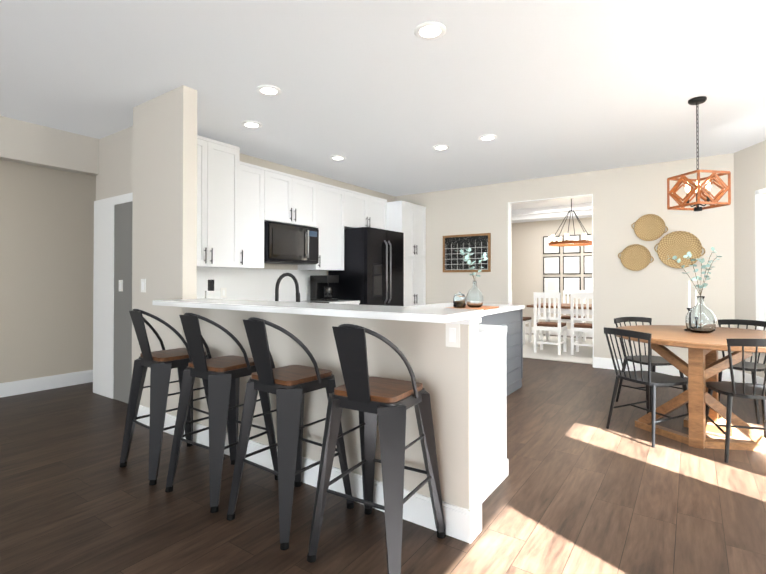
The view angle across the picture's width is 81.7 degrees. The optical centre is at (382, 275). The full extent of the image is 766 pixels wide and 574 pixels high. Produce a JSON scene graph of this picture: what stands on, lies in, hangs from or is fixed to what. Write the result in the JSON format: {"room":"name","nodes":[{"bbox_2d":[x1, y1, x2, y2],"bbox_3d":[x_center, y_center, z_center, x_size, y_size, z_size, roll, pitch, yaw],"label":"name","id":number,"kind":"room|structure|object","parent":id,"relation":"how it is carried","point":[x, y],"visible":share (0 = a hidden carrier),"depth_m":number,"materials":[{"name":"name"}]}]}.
{"room":"kitchen","nodes":[
{"label":"kitchen","id":0,"kind":"room"},
{"bbox_2d":[0,160,95,382],"bbox_3d":[-4.849,-0.120,3.448,0.120,2.740,8.600,0,-1,35],"label":"wall","id":1,"kind":"structure","parent":0,"point":[46,262],"depth_m":4.91,"materials":[{"name":"beige paint"}]},
{"bbox_2d":[0,370,92,397],"bbox_3d":[-4.828,1.177,3.349,0.015,0.146,8.480,0,-1,35],"label":"baseboard","id":2,"kind":"structure","parent":1,"relation":"attached to","point":[12,388],"depth_m":4.89,"materials":[{"name":"white"}]},
{"bbox_2d":[0,116,98,175],"bbox_3d":[-4.959,-1.311,2.201,0.140,0.380,6.410,0,-1,35],"label":"header beam","id":3,"kind":"structure","parent":0,"point":[24,142],"depth_m":4.41,"materials":[{"name":"beige paint"}]},
{"bbox_2d":[96,126,132,402],"bbox_3d":[-2.574,-0.110,4.500,1.290,2.740,0.132,0,-1,35],"label":"wall","id":4,"kind":"structure","parent":0,"point":[114,177],"depth_m":4.47,"materials":[{"name":"beige paint"}]},
{"bbox_2d":[93,192,132,398],"bbox_3d":[-2.576,0.223,4.494,1.290,2.075,0.136,0,-1,35],"label":"door frame","id":5,"kind":"structure","parent":4,"relation":"attached to","point":[103,326],"depth_m":4.66,"materials":[{"name":"white"}]},
{"bbox_2d":[119,280,122,290],"bbox_3d":[-2.643,0.100,4.460,0.075,0.115,0.009,0,-1,35],"label":"light switch","id":6,"kind":"object","parent":4,"relation":"attached to","point":[120,285],"visible":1,"depth_m":4.45,"materials":[{"name":"white plastic"}]},
{"bbox_2d":[132,85,196,415],"bbox_3d":[-1.817,-0.117,3.767,0.790,2.740,0.230,0,-1,35],"label":"wall","id":7,"kind":"structure","parent":0,"point":[164,240],"depth_m":3.60,"materials":[{"name":"beige paint"}]},
{"bbox_2d":[141,279,145,291],"bbox_3d":[-2.046,0.083,3.778,0.075,0.115,0.009,0,-1,35],"label":"light switch","id":8,"kind":"object","parent":7,"relation":"attached to","point":[143,285],"visible":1,"depth_m":3.77,"materials":[{"name":"white plastic"}]},
{"bbox_2d":[240,153,394,274],"bbox_3d":[-1.069,-0.093,6.335,0.120,2.740,4.580,0,-1,35],"label":"wall","id":9,"kind":"structure","parent":0,"point":[283,168],"depth_m":6.07,"materials":[{"name":"beige paint"}]},
{"bbox_2d":[197,135,216,266],"bbox_3d":[-2.044,-0.752,4.503,0.378,1.315,0.454,0,-1,35],"label":"upper cabinet","id":10,"kind":"object","parent":9,"relation":"attached to","point":[206,147],"depth_m":4.52,"materials":[{"name":"white wood"}]},
{"bbox_2d":[205,141,244,270],"bbox_3d":[-1.838,-0.750,4.798,0.378,1.315,0.518,0,-1,35],"label":"upper cabinet","id":11,"kind":"object","parent":9,"relation":"attached to","point":[229,249],"depth_m":4.77,"materials":[{"name":"white wood"}]},
{"bbox_2d":[245,163,268,270],"bbox_3d":[-1.615,-0.677,5.144,0.347,1.175,0.433,0,-1,35],"label":"upper cabinet","id":12,"kind":"object","parent":9,"relation":"attached to","point":[249,216],"depth_m":5.08,"materials":[{"name":"white wood"}]},
{"bbox_2d":[269,169,296,222],"bbox_3d":[-1.385,-0.956,5.477,0.347,0.610,0.498,0,-1,35],"label":"upper cabinet","id":13,"kind":"object","parent":9,"relation":"attached to","point":[282,186],"depth_m":5.41,"materials":[{"name":"white wood"}]},
{"bbox_2d":[265,219,312,262],"bbox_3d":[-1.296,-0.401,5.506,0.453,0.460,0.635,0,-1,35],"label":"microwave","id":14,"kind":"object","parent":9,"relation":"attached to","point":[284,242],"depth_m":5.39,"materials":[{"name":"black metal"}]},
{"bbox_2d":[297,176,316,226],"bbox_3d":[-1.172,-0.953,5.782,0.347,0.610,0.498,0,-1,35],"label":"upper cabinet","id":15,"kind":"object","parent":9,"relation":"attached to","point":[306,188],"depth_m":5.75,"materials":[{"name":"white wood"}]},
{"bbox_2d":[293,181,344,270],"bbox_3d":[-0.882,-0.667,6.196,0.347,1.175,0.643,0,-1,35],"label":"upper cabinet","id":16,"kind":"object","parent":9,"relation":"attached to","point":[330,198],"depth_m":6.15,"materials":[{"name":"white wood"}]},
{"bbox_2d":[313,227,324,262],"bbox_3d":[-1.062,-0.398,5.842,0.453,0.460,0.246,0,-1,35],"label":"upper cabinet","id":17,"kind":"object","parent":9,"relation":"attached to","point":[318,232],"depth_m":5.92,"materials":[{"name":"white wood"}]},
{"bbox_2d":[345,189,368,228],"bbox_3d":[-0.525,-0.980,6.710,0.347,0.540,0.604,0,-1,35],"label":"upper cabinet","id":18,"kind":"object","parent":9,"relation":"attached to","point":[356,203],"depth_m":6.61,"materials":[{"name":"white wood"}]},
{"bbox_2d":[369,195,388,229],"bbox_3d":[-0.253,-0.976,7.101,0.347,0.540,0.603,0,-1,35],"label":"upper cabinet","id":19,"kind":"object","parent":9,"relation":"attached to","point":[378,207],"depth_m":7.07,"materials":[{"name":"white wood"}]},
{"bbox_2d":[0,333,765,573],"bbox_3d":[-0.020,1.304,3.787,10.500,0.100,14.700,0,-1,35],"label":"floor","id":20,"kind":"structure","parent":0,"point":[581,488],"depth_m":2.40,"materials":[{"name":"brown wood"}]},
{"bbox_2d":[120,309,224,484],"bbox_3d":[-1.398,0.727,2.952,0.461,1.041,0.505,0,-1,38],"label":"bar stool","id":21,"kind":"object","parent":20,"relation":"on","point":[162,363],"visible":0.77,"depth_m":2.81,"materials":[{"name":"grey metal"}]},
{"bbox_2d":[165,313,277,512],"bbox_3d":[-0.939,0.725,2.641,0.476,1.041,0.515,0,-1,35],"label":"bar stool","id":22,"kind":"object","parent":20,"relation":"on","point":[222,375],"visible":0.94,"depth_m":2.51,"materials":[{"name":"grey metal"}]},
{"bbox_2d":[226,317,353,549],"bbox_3d":[-0.477,0.722,2.324,0.476,1.041,0.515,0,-1,35],"label":"bar stool","id":23,"kind":"object","parent":20,"relation":"on","point":[289,386],"visible":1,"depth_m":2.17,"materials":[{"name":"grey metal"}]},
{"bbox_2d":[152,298,483,508],"bbox_3d":[-0.590,0.709,2.724,2.402,1.070,0.435,0,-1,35],"label":"breakfast bar","id":24,"kind":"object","parent":20,"relation":"on","point":[438,348],"depth_m":2.31,"materials":[{"name":"beige paint"}]},
{"bbox_2d":[136,405,481,543],"bbox_3d":[-0.867,1.173,3.016,3.195,0.146,0.135,0,-1,35],"label":"baseboard","id":25,"kind":"structure","parent":24,"relation":"attached to","point":[462,524],"depth_m":2.34,"materials":[{"name":"white"}]},
{"bbox_2d":[328,227,403,305],"bbox_3d":[-0.222,0.293,6.713,0.772,1.935,0.945,0,-1,35],"label":"refrigerator","id":26,"kind":"object","parent":20,"relation":"on","point":[372,273],"visible":0.58,"depth_m":6.35,"materials":[{"name":"black metal"}]},
{"bbox_2d":[307,324,445,573],"bbox_3d":[-0.018,0.719,2.021,0.461,1.041,0.505,0,-1,31],"label":"bar stool","id":27,"kind":"object","parent":20,"relation":"on","point":[384,404],"visible":1,"depth_m":1.91,"materials":[{"name":"grey metal"}]},
{"bbox_2d":[389,200,416,305],"bbox_3d":[0.168,0.042,7.441,0.637,2.490,0.452,0,-1,35],"label":"tall cabinet","id":28,"kind":"object","parent":20,"relation":"on","point":[402,214],"depth_m":7.26,"materials":[{"name":"white wood"}]},
{"bbox_2d":[417,205,424,304],"bbox_3d":[0.354,0.044,7.708,0.637,2.490,0.452,0,-1,35],"label":"tall cabinet","id":29,"kind":"object","parent":20,"relation":"on","point":[420,210],"depth_m":7.59,"materials":[{"name":"white wood"}]},
{"bbox_2d":[409,303,524,395],"bbox_3d":[0.807,0.797,4.751,0.980,0.930,1.440,0,-1,35],"label":"kitchen island","id":30,"kind":"object","parent":20,"relation":"on","point":[510,317],"visible":0.27,"depth_m":4.80,"materials":[{"name":"grey"}]},
{"bbox_2d":[447,305,498,309],"bbox_3d":[0.901,0.322,4.470,0.360,0.015,0.540,0,-1,35],"label":"cutting board","id":31,"kind":"object","parent":30,"relation":"on","point":[483,307],"visible":0.6,"depth_m":4.39,"materials":[{"name":"brown wood"}]},
{"bbox_2d":[453,292,465,307],"bbox_3d":[0.754,0.235,4.366,0.120,0.158,0.120,0,-1,35],"label":"jar","id":32,"kind":"object","parent":31,"relation":"on","point":[459,299],"visible":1,"depth_m":4.32,"materials":[{"name":"clear glass"}]},
{"bbox_2d":[455,248,487,307],"bbox_3d":[0.891,0.019,4.378,0.351,0.589,0.277,0,-1,35],"label":"vase","id":33,"kind":"object","parent":31,"relation":"on","point":[474,297],"visible":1,"depth_m":4.37,"materials":[{"name":"clear glass"}]},
{"bbox_2d":[523,334,592,363],"bbox_3d":[3.591,1.284,7.743,4.100,0.012,2.880,0,-1,35],"label":"area rug","id":34,"kind":"object","parent":20,"relation":"on","point":[584,355],"visible":0.21,"depth_m":7.46,"materials":[{"name":"grey carpet"}]},
{"bbox_2d":[523,317,531,344],"bbox_3d":[2.592,0.785,8.553,0.430,1.000,0.430,0,-1,35],"label":"chair","id":35,"kind":"object","parent":34,"relation":"on","point":[526,320],"visible":0.15,"depth_m":8.48,"materials":[{"name":"white wood"}]},
{"bbox_2d":[534,292,566,354],"bbox_3d":[2.787,0.774,7.381,0.430,1.000,0.430,0,-1,35],"label":"dining chair","id":36,"kind":"object","parent":34,"relation":"on","point":[559,326],"visible":1,"depth_m":7.25,"materials":[{"name":"white wood"}]},
{"bbox_2d":[526,303,591,346],"bbox_3d":[3.724,0.901,7.763,2.100,0.753,1.000,0,-1,35],"label":"dining table","id":37,"kind":"object","parent":34,"relation":"on","point":[565,308],"visible":0.19,"depth_m":7.82,"materials":[{"name":"brown wood"}]},
{"bbox_2d":[561,290,585,342],"bbox_3d":[3.736,0.787,8.743,0.430,1.000,0.430,0,-1,35],"label":"dining chair","id":38,"kind":"object","parent":34,"relation":"on","point":[565,318],"visible":0.35,"depth_m":8.77,"materials":[{"name":"white wood"}]},
{"bbox_2d":[570,293,592,354],"bbox_3d":[3.307,0.772,7.165,0.430,1.000,0.430,0,-1,35],"label":"dining chair","id":39,"kind":"object","parent":34,"relation":"on","point":[577,328],"visible":0.73,"depth_m":7.07,"materials":[{"name":"white wood"}]},
{"bbox_2d":[604,327,688,447],"bbox_3d":[2.072,0.832,3.484,0.510,0.842,0.451,0,-1,-17],"label":"chair","id":40,"kind":"object","parent":20,"relation":"on","point":[649,378],"visible":0.96,"depth_m":3.40,"materials":[{"name":"black"}]},
{"bbox_2d":[614,317,683,409],"bbox_3d":[2.587,0.839,4.309,0.452,0.842,0.510,0,-1,-12],"label":"chair","id":41,"kind":"object","parent":20,"relation":"on","point":[658,361],"visible":0.58,"depth_m":4.40,"materials":[{"name":"black"}]},
{"bbox_2d":[616,325,765,450],"bbox_3d":[2.721,0.868,3.684,1.440,0.770,1.440,0,-1,35],"label":"round dining table","id":42,"kind":"object","parent":20,"relation":"on","point":[702,367],"visible":0.79,"depth_m":3.25,"materials":[{"name":"brown wood"}]},
{"bbox_2d":[684,281,696,330],"bbox_3d":[2.752,0.265,3.935,0.158,0.440,0.080,0,-1,-15],"label":"candlesticks","id":43,"kind":"object","parent":42,"relation":"on","point":[689,306],"visible":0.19,"depth_m":3.92,"materials":[{"name":"white wax"}]},
{"bbox_2d":[667,247,721,332],"bbox_3d":[2.688,0.118,3.824,0.387,0.732,0.411,0,-1,35],"label":"vase","id":44,"kind":"object","parent":42,"relation":"on","point":[700,317],"visible":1,"depth_m":3.74,"materials":[{"name":"clear glass"}]},
{"bbox_2d":[706,338,765,462],"bbox_3d":[2.546,0.828,3.069,0.452,0.842,0.509,0,-1,16],"label":"chair","id":45,"kind":"object","parent":20,"relation":"on","point":[731,389],"visible":0.96,"depth_m":2.98,"materials":[{"name":"black"}]},
{"bbox_2d":[718,319,765,423],"bbox_3d":[3.260,0.837,4.063,0.510,0.842,0.452,0,-1,-35],"label":"chair","id":46,"kind":"object","parent":20,"relation":"on","point":[749,366],"visible":0.46,"depth_m":4.09,"materials":[{"name":"black"}]},
{"bbox_3d":[-0.710,0.803,3.178,2.871,0.890,0.299,0,-1,35],"label":"base cabinet","id":47,"kind":"object","parent":20,"relation":"on","visible":0},
{"bbox_2d":[285,299,359,303],"bbox_3d":[-1.325,0.354,5.301,0.632,0.046,2.602,0,-1,35],"label":"countertop","id":48,"kind":"structure","parent":47,"relation":"on","point":[286,300],"depth_m":5.92,"materials":[{"name":"white stone"}]},
{"bbox_2d":[310,275,338,300],"bbox_3d":[-0.812,0.170,6.141,0.320,0.350,0.240,0,-1,35],"label":"coffee maker","id":49,"kind":"object","parent":48,"relation":"on","point":[321,289],"visible":1,"depth_m":6.07,"materials":[{"name":"black plastic"}]},
{"bbox_2d":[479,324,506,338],"bbox_3d":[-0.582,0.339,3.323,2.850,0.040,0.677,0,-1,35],"label":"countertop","id":50,"kind":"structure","parent":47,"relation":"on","point":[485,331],"depth_m":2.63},
{"bbox_2d":[205,280,220,298],"bbox_3d":[-1.534,0.179,3.987,0.120,0.290,0.100,0,-1,-30],"label":"knife block","id":51,"kind":"object","parent":50,"relation":"on","point":[211,293],"visible":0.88,"depth_m":3.95,"materials":[{"name":"white"}]},
{"bbox_2d":[0,0,765,222],"bbox_3d":[-0.020,-1.451,3.812,10.500,0.310,14.700,0,-1,35],"label":"ceiling","id":52,"kind":"structure","parent":0,"point":[380,96],"depth_m":3.36,"materials":[{"name":"white paint"}]},
{"bbox_2d":[241,121,261,128],"bbox_3d":[-1.283,-1.476,4.327,0.195,0.012,0.195,0,-1,-10],"label":"recessed light","id":53,"kind":"object","parent":52,"relation":"in","point":[248,124],"depth_m":4.31,"materials":[{"name":"white plastic"}]},
{"bbox_2d":[256,85,280,95],"bbox_3d":[-0.914,-1.483,3.545,0.195,0.012,0.195,0,-1,-10],"label":"recessed light","id":54,"kind":"object","parent":52,"relation":"in","point":[266,89],"depth_m":3.53,"materials":[{"name":"white plastic"}]},
{"bbox_2d":[330,155,345,159],"bbox_3d":[-0.559,-1.465,5.504,0.195,0.012,0.195,0,-1,-10],"label":"recessed light","id":55,"kind":"object","parent":52,"relation":"in","point":[336,157],"depth_m":5.47,"materials":[{"name":"white plastic"}]},
{"bbox_2d":[414,21,445,39],"bbox_3d":[0.286,-1.490,2.696,0.195,0.012,0.195,0,-1,-10],"label":"recessed light","id":56,"kind":"object","parent":52,"relation":"in","point":[430,30],"depth_m":2.68,"materials":[{"name":"white plastic"}]},
{"bbox_2d":[433,145,449,150],"bbox_3d":[0.666,-1.469,5.077,0.195,0.012,0.195,0,-1,-10],"label":"recessed light","id":57,"kind":"object","parent":52,"relation":"in","point":[438,147],"depth_m":5.06,"materials":[{"name":"white plastic"}]},
{"bbox_2d":[478,134,496,140],"bbox_3d":[1.117,-1.472,4.726,0.195,0.012,0.195,0,-1,-10],"label":"recessed light","id":58,"kind":"object","parent":52,"relation":"in","point":[488,137],"depth_m":4.70,"materials":[{"name":"white plastic"}]},
{"bbox_2d":[548,198,591,246],"bbox_3d":[3.486,-1.019,8.190,0.828,0.895,0.826,0,-1,35],"label":"pendant chandelier","id":59,"kind":"object","parent":52,"relation":"hanging from","point":[567,242],"visible":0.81,"depth_m":8.16,"materials":[{"name":"brown wood"}]},
{"bbox_2d":[667,96,730,211],"bbox_3d":[2.645,-1.015,3.723,0.320,0.940,0.320,0,-1,-11],"label":"light","id":60,"kind":"object","parent":52,"relation":"hanging from","point":[690,190],"visible":1,"depth_m":3.68,"materials":[{"name":"brown wood"}]},
{"bbox_2d":[511,217,591,328],"bbox_3d":[4.924,-0.118,9.142,8.740,2.840,0.120,0,-1,35],"label":"wall","id":61,"kind":"structure","parent":0,"point":[528,255],"depth_m":9.99,"materials":[{"name":"beige paint"}]},
{"bbox_2d":[543,256,559,273],"bbox_3d":[3.756,-0.231,9.865,0.360,0.400,0.028,0,-1,35],"label":"picture frame","id":62,"kind":"object","parent":61,"relation":"attached to","point":[551,265],"depth_m":9.85,"materials":[{"name":"black"}]},
{"bbox_2d":[543,277,559,292],"bbox_3d":[3.756,0.224,9.861,0.360,0.400,0.028,0,-1,35],"label":"picture frame","id":63,"kind":"object","parent":61,"relation":"attached to","point":[550,284],"depth_m":9.85,"materials":[{"name":"black"}]},
{"bbox_2d":[543,236,559,253],"bbox_3d":[3.756,-0.686,9.869,0.360,0.400,0.028,0,-1,35],"label":"picture frame","id":64,"kind":"object","parent":61,"relation":"attached to","point":[547,249],"depth_m":9.89,"materials":[{"name":"black"}]},
{"bbox_2d":[525,326,591,336],"bbox_3d":[4.885,1.229,9.075,8.500,0.146,0.015,0,-1,35],"label":"baseboard","id":65,"kind":"structure","parent":61,"relation":"attached to","point":[588,334],"depth_m":9.81,"materials":[{"name":"white"}]},
{"bbox_2d":[563,256,580,273],"bbox_3d":[4.101,-0.233,9.624,0.360,0.400,0.028,0,-1,35],"label":"picture frame","id":66,"kind":"object","parent":61,"relation":"attached to","point":[571,264],"depth_m":9.61,"materials":[{"name":"black"}]},
{"bbox_2d":[563,277,580,289],"bbox_3d":[4.101,0.222,9.620,0.360,0.400,0.028,0,-1,35],"label":"picture frame","id":67,"kind":"object","parent":61,"relation":"attached to","point":[569,283],"depth_m":9.61,"materials":[{"name":"black"}]},
{"bbox_2d":[563,235,580,253],"bbox_3d":[4.101,-0.688,9.629,0.360,0.400,0.028,0,-1,35],"label":"picture frame","id":68,"kind":"object","parent":61,"relation":"attached to","point":[569,249],"depth_m":9.61,"materials":[{"name":"black"}]},
{"bbox_2d":[583,255,591,273],"bbox_3d":[4.445,-0.235,9.384,0.360,0.400,0.028,0,-1,35],"label":"picture frame","id":69,"kind":"object","parent":61,"relation":"attached to","point":[587,258],"depth_m":9.43,"materials":[{"name":"black"}]},
{"bbox_2d":[583,234,591,252],"bbox_3d":[4.445,-0.690,9.388,0.360,0.400,0.028,0,-1,35],"label":"picture frame","id":70,"kind":"object","parent":61,"relation":"attached to","point":[586,249],"depth_m":9.43,"materials":[{"name":"black"}]},
{"bbox_2d":[584,277,591,292],"bbox_3d":[4.445,0.219,9.380,0.360,0.400,0.028,0,-1,35],"label":"picture frame","id":71,"kind":"object","parent":61,"relation":"attached to","point":[587,280],"depth_m":9.42,"materials":[{"name":"black"}]},
{"bbox_2d":[395,153,734,369],"bbox_3d":[2.249,-0.090,6.740,4.860,2.740,0.120,0,-1,35],"label":"wall","id":72,"kind":"structure","parent":0,"point":[624,200],"depth_m":6.01,"materials":[{"name":"beige paint"}]},
{"bbox_2d":[443,233,490,271],"bbox_3d":[1.361,-0.370,7.270,0.840,0.620,0.026,0,-1,35],"label":"frame","id":73,"kind":"object","parent":72,"relation":"attached to","point":[479,244],"visible":1,"depth_m":7.27,"materials":[{"name":"brown wood"}]},
{"bbox_2d":[508,194,593,356],"bbox_3d":[2.475,0.068,6.581,1.214,2.422,0.128,0,-1,35],"label":"trim","id":74,"kind":"structure","parent":72,"relation":"attached to","point":[510,249],"depth_m":6.83,"materials":[{"name":"white wood"}]},
{"bbox_2d":[618,244,653,270],"bbox_3d":[3.349,-0.242,5.871,0.418,0.354,0.042,0,-1,35],"label":"basket","id":75,"kind":"object","parent":72,"relation":"attached to","point":[634,257],"depth_m":5.88,"materials":[{"name":"beige wicker"}]},
{"bbox_2d":[631,214,667,240],"bbox_3d":[3.480,-0.628,5.783,0.415,0.354,0.042,0,-1,35],"label":"basket","id":76,"kind":"object","parent":72,"relation":"attached to","point":[649,227],"depth_m":5.79,"materials":[{"name":"beige wicker"}]},
{"bbox_2d":[593,357,734,381],"bbox_3d":[2.465,1.205,6.495,4.240,0.146,0.015,0,-1,35],"label":"baseboard","id":77,"kind":"structure","parent":72,"relation":"attached to","point":[607,363],"depth_m":5.84,"materials":[{"name":"white"}]},
{"bbox_2d":[654,231,704,267],"bbox_3d":[3.743,-0.330,5.597,0.539,0.474,0.042,0,-1,35],"label":"basket","id":78,"kind":"object","parent":72,"relation":"attached to","point":[680,244],"depth_m":5.61,"materials":[{"name":"beige wicker"}]},
{"bbox_2d":[734,140,765,377],"bbox_3d":[4.190,-0.111,4.384,0.120,2.740,1.970,0,-1,5],"label":"wall","id":79,"kind":"structure","parent":0,"point":[749,171],"depth_m":5.11,"materials":[{"name":"beige paint"}]},
{"bbox_2d":[734,370,763,384],"bbox_3d":[4.120,1.186,4.343,0.015,0.146,1.900,0,-1,5],"label":"baseboard","id":80,"kind":"structure","parent":79,"relation":"attached to","point":[739,377],"depth_m":5.09,"materials":[{"name":"white"}]},
{"bbox_2d":[755,188,765,330],"bbox_3d":[4.141,-0.112,4.333,0.130,1.700,1.300,0,-1,5],"label":"window","id":81,"kind":"structure","parent":79,"relation":"in","point":[760,231],"depth_m":4.91,"materials":[{"name":"white"}]}
]}

